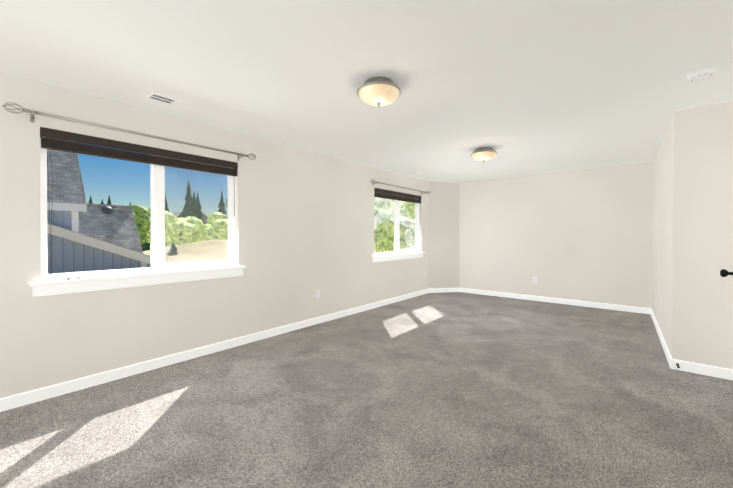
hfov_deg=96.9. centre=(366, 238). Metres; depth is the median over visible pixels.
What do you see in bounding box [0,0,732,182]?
ceiling
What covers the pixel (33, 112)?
curtain rod
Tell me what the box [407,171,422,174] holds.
ceiling vent
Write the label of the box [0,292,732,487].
floor
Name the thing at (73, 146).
window blind
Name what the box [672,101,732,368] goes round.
wall
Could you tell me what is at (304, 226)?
wall
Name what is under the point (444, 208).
wall
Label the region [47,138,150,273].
neighbouring house
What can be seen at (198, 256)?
ground
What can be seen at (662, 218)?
wall
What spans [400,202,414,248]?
screen
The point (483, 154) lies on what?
ceiling light
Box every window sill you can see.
[29,266,245,296]
[372,252,424,261]
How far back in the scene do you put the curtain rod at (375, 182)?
6.09 m
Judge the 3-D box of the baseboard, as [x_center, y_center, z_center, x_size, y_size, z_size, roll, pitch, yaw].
[0.725,1.194,3.054,4.250,0.092,8.250,0,1,40]
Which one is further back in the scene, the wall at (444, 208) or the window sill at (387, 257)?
the wall at (444, 208)
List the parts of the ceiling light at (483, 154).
lamp shade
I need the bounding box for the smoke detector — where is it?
[686,67,716,81]
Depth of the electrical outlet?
4.66 m
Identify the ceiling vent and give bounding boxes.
[145,92,196,109]
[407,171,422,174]
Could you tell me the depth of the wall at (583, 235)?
5.99 m
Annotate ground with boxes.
[143,240,227,262]
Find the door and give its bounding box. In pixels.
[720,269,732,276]
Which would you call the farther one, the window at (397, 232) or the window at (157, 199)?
the window at (397, 232)
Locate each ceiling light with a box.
[357,76,400,107]
[471,147,496,162]
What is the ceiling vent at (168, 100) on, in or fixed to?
in the ceiling
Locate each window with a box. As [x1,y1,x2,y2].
[40,137,235,280]
[374,192,418,254]
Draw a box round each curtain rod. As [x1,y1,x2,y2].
[2,102,255,160]
[371,179,429,194]
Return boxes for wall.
[0,72,428,397]
[429,182,459,288]
[459,162,651,307]
[651,113,673,356]
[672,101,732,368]
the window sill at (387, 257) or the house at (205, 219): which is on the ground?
the house at (205, 219)
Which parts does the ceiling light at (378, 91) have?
lamp shade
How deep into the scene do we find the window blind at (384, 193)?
6.18 m
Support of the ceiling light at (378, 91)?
attached to the ceiling
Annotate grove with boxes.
[89,180,414,255]
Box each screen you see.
[165,168,227,262]
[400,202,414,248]
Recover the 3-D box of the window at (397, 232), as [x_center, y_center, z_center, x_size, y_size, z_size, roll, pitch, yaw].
[0.615,-0.294,6.306,0.176,1.187,1.610,0,1,40]
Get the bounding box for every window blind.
[40,127,237,175]
[374,188,420,202]
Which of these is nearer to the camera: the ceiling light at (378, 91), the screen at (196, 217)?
the ceiling light at (378, 91)
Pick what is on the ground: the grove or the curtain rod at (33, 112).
the grove
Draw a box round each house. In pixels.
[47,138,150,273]
[170,212,207,223]
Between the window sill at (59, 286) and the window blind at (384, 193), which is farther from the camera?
the window blind at (384, 193)
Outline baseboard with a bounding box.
[0,288,732,411]
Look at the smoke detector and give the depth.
2.31 m

